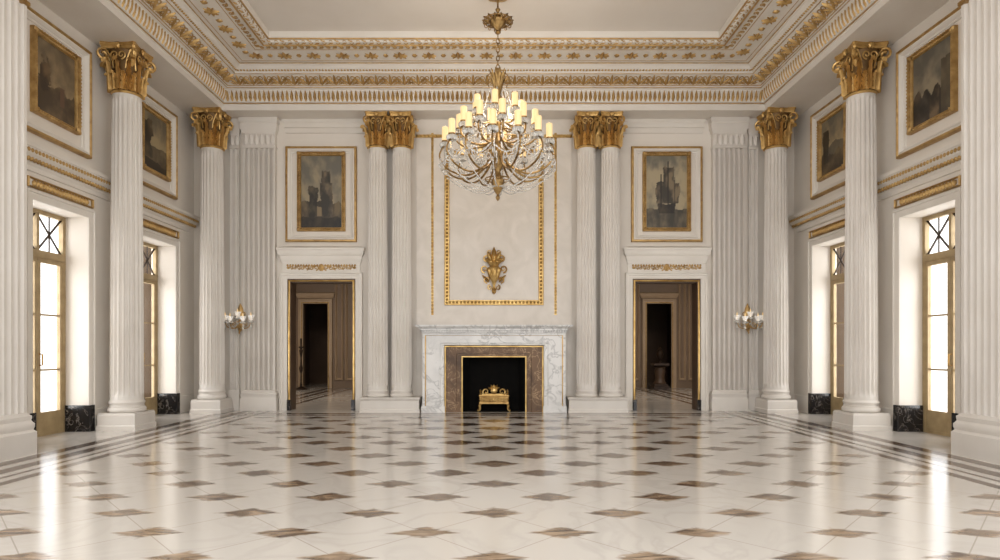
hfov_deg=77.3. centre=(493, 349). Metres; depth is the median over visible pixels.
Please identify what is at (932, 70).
painting
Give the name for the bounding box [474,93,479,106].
candle
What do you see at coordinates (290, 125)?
trim
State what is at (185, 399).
baseboard
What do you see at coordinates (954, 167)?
trim
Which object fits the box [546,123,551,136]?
candle
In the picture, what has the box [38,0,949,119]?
ceiling
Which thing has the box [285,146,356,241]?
trim
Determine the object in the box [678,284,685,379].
trim
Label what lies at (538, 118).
candle
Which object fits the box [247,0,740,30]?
ceiling
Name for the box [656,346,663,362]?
urn
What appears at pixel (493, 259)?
crest
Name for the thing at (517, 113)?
candle
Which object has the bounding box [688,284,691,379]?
trim
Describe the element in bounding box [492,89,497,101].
candle
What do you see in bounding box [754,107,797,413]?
column
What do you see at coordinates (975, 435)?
column
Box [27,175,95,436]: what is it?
window
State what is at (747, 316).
sconce
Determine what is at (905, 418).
window
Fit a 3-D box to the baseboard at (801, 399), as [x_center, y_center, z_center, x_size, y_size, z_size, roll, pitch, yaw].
[6.165,1.070,7.950,0.030,0.340,9.760,0,0,0]
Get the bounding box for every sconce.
[225,303,254,333]
[733,303,762,333]
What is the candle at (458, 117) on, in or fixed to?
on the chandelier at (497, 116)
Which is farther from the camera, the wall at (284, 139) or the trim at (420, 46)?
the wall at (284, 139)
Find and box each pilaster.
[0,0,36,461]
[228,118,240,410]
[238,117,279,410]
[708,117,749,410]
[747,118,759,410]
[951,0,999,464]
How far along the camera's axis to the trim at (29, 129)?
8.99 m
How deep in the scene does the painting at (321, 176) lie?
12.85 m
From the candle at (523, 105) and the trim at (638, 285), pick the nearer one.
the candle at (523, 105)
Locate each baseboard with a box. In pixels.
[96,394,193,425]
[794,394,891,425]
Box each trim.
[27,6,91,158]
[27,140,199,232]
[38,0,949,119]
[110,0,877,103]
[141,0,846,85]
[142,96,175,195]
[184,0,803,63]
[219,0,768,48]
[282,119,705,132]
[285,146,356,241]
[335,284,342,379]
[345,284,351,379]
[416,133,571,314]
[444,149,543,304]
[631,146,702,241]
[636,284,639,379]
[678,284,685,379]
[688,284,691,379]
[788,140,960,232]
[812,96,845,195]
[898,9,960,154]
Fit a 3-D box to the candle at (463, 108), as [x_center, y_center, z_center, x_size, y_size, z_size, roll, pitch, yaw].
[-0.456,-3.569,9.444,0.100,0.218,0.100,0,0,-31]
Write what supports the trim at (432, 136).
attached to the wall at (284, 139)
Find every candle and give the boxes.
[442,126,447,139]
[449,118,454,132]
[456,114,460,127]
[461,105,466,119]
[465,111,471,126]
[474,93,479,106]
[476,99,482,113]
[489,108,495,123]
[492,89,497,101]
[499,98,505,112]
[512,91,517,104]
[514,110,520,124]
[520,101,526,115]
[532,108,537,122]
[535,115,541,129]
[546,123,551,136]
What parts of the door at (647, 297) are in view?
cornice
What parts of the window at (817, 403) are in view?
frame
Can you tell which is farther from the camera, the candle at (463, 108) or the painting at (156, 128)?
the painting at (156, 128)
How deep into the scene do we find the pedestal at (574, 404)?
12.37 m
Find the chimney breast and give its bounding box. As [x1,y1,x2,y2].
[416,119,571,395]
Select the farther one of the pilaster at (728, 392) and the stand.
the stand
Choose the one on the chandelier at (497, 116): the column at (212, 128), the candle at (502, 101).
the candle at (502, 101)
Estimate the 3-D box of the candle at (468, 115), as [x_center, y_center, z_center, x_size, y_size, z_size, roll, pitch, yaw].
[-0.364,-3.329,9.048,0.100,0.218,0.100,0,0,31]
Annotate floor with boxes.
[0,384,999,559]
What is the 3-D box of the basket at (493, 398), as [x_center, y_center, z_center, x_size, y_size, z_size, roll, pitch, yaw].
[0.000,0.957,12.609,0.681,0.562,0.259,0,0,0]
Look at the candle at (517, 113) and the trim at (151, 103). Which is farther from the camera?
the trim at (151, 103)
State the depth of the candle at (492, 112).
8.89 m
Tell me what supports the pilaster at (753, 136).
attached to the wall at (284, 139)
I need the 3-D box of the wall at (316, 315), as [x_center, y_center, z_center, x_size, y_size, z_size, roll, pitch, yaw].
[0.000,-0.360,21.800,15.200,3.200,2.400,0,0,0]
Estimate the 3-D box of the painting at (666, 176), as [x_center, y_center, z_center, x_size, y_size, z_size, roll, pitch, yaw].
[3.550,-3.255,12.830,1.000,1.640,0.090,0,0,0]
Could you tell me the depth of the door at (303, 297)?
20.33 m
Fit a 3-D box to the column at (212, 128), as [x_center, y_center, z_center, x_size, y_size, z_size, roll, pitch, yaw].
[-5.620,-1.750,12.460,0.718,5.980,0.755,0,0,0]
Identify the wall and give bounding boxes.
[27,0,193,407]
[143,246,844,397]
[194,120,793,398]
[305,304,668,384]
[794,0,960,407]
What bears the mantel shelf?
attached to the fireplace
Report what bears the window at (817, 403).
in the wall at (911, 225)
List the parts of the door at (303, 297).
cornice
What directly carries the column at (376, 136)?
on the pedestal at (413, 404)
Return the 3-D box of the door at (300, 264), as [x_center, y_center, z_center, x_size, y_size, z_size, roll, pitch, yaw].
[-3.550,-0.445,12.970,1.800,3.370,0.450,0,0,0]
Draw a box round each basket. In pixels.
[477,384,510,410]
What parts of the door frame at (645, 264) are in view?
cornice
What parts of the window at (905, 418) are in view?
frame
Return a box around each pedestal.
[359,396,421,412]
[566,396,628,412]
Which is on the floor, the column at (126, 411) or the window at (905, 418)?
the column at (126, 411)
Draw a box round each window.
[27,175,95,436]
[143,218,180,413]
[807,218,844,413]
[892,175,960,436]
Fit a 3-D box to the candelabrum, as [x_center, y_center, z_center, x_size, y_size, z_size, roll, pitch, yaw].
[-6.050,0.435,19.600,0.400,1.610,0.400,0,0,0]
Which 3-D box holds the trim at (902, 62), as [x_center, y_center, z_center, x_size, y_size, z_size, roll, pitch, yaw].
[6.145,-3.710,8.790,0.070,1.524,1.324,0,0,0]
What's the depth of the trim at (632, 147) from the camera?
12.79 m
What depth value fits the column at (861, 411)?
9.68 m
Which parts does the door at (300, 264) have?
cornice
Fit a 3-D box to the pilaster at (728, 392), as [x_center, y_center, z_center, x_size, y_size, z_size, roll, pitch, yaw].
[4.800,-1.749,12.783,0.780,5.978,0.180,0,0,0]
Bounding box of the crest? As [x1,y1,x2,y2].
[481,247,506,293]
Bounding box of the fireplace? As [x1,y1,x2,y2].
[415,325,572,412]
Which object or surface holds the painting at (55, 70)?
attached to the wall at (76, 225)
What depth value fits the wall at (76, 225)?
9.87 m
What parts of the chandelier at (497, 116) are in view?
crystal chain, arm, arm, crystal chain, crystal chain, arm, crystal chain, crystal chain, arm, arm, arm, crystal chain, crystal chain, arm, crystal chain, arm, arm, arm, crystal chain, crown, stem, chain, arm, crystal chain, crystal chain, arm, arm, arm, arm, arm, crystal chain, arm, crystal chain, crystal chain, arm, arm, crystal chain, crystal chain, crystal chain, arm, crystal chain, arm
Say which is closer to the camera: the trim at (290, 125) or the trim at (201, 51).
the trim at (201, 51)
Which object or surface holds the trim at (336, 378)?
attached to the wall at (343, 383)
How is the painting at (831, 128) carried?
attached to the wall at (911, 225)
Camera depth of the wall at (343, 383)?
20.40 m
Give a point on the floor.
(321, 478)
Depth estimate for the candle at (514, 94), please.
9.44 m
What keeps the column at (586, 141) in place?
on the pedestal at (574, 404)
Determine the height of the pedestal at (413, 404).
0.300 m
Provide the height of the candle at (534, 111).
0.218 m
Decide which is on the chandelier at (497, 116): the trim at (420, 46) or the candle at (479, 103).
the candle at (479, 103)
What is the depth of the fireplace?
12.44 m
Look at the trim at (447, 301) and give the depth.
12.81 m
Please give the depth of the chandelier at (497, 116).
9.57 m
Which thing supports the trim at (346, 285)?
attached to the wall at (343, 383)
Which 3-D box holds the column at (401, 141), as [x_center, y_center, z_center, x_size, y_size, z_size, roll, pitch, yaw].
[-1.865,-1.900,12.620,0.669,5.680,0.703,0,0,0]
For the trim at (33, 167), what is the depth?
9.36 m
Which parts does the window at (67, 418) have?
frame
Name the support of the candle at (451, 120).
on the chandelier at (497, 116)
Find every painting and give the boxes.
[30,25,81,134]
[142,102,171,181]
[296,151,345,231]
[642,151,691,231]
[816,102,845,181]
[906,25,957,134]
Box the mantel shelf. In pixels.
[415,325,572,332]
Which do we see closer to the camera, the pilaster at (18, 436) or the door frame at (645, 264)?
the pilaster at (18, 436)
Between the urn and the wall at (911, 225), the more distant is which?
the urn
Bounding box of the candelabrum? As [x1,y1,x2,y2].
[296,338,307,389]
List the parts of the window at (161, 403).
frame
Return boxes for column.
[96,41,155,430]
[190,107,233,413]
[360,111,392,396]
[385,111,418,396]
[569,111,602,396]
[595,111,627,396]
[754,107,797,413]
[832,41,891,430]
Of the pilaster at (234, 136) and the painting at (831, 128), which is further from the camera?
the pilaster at (234, 136)
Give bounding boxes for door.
[276,246,364,410]
[296,292,334,387]
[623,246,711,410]
[640,292,678,387]
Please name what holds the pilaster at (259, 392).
attached to the wall at (284, 139)
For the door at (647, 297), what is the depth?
20.33 m
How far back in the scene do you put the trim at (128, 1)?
12.25 m
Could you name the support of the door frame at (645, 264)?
in the wall at (284, 139)
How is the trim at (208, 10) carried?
attached to the ceiling at (97, 20)
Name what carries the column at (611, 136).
on the pedestal at (574, 404)
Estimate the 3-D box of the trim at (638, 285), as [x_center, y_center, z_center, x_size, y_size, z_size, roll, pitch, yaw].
[4.620,-0.735,20.365,0.240,3.450,0.070,0,0,0]
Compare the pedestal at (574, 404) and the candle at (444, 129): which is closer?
the candle at (444, 129)
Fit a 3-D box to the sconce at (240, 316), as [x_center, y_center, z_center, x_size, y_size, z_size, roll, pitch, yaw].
[-5.170,-0.635,12.636,0.674,0.630,0.337,0,0,0]
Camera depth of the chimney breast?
12.85 m
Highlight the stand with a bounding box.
[650,363,668,389]
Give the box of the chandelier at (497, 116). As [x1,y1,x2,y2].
[438,0,555,200]
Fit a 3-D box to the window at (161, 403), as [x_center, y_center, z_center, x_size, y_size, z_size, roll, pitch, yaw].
[-6.355,-0.535,11.525,0.450,3.550,1.410,0,0,0]

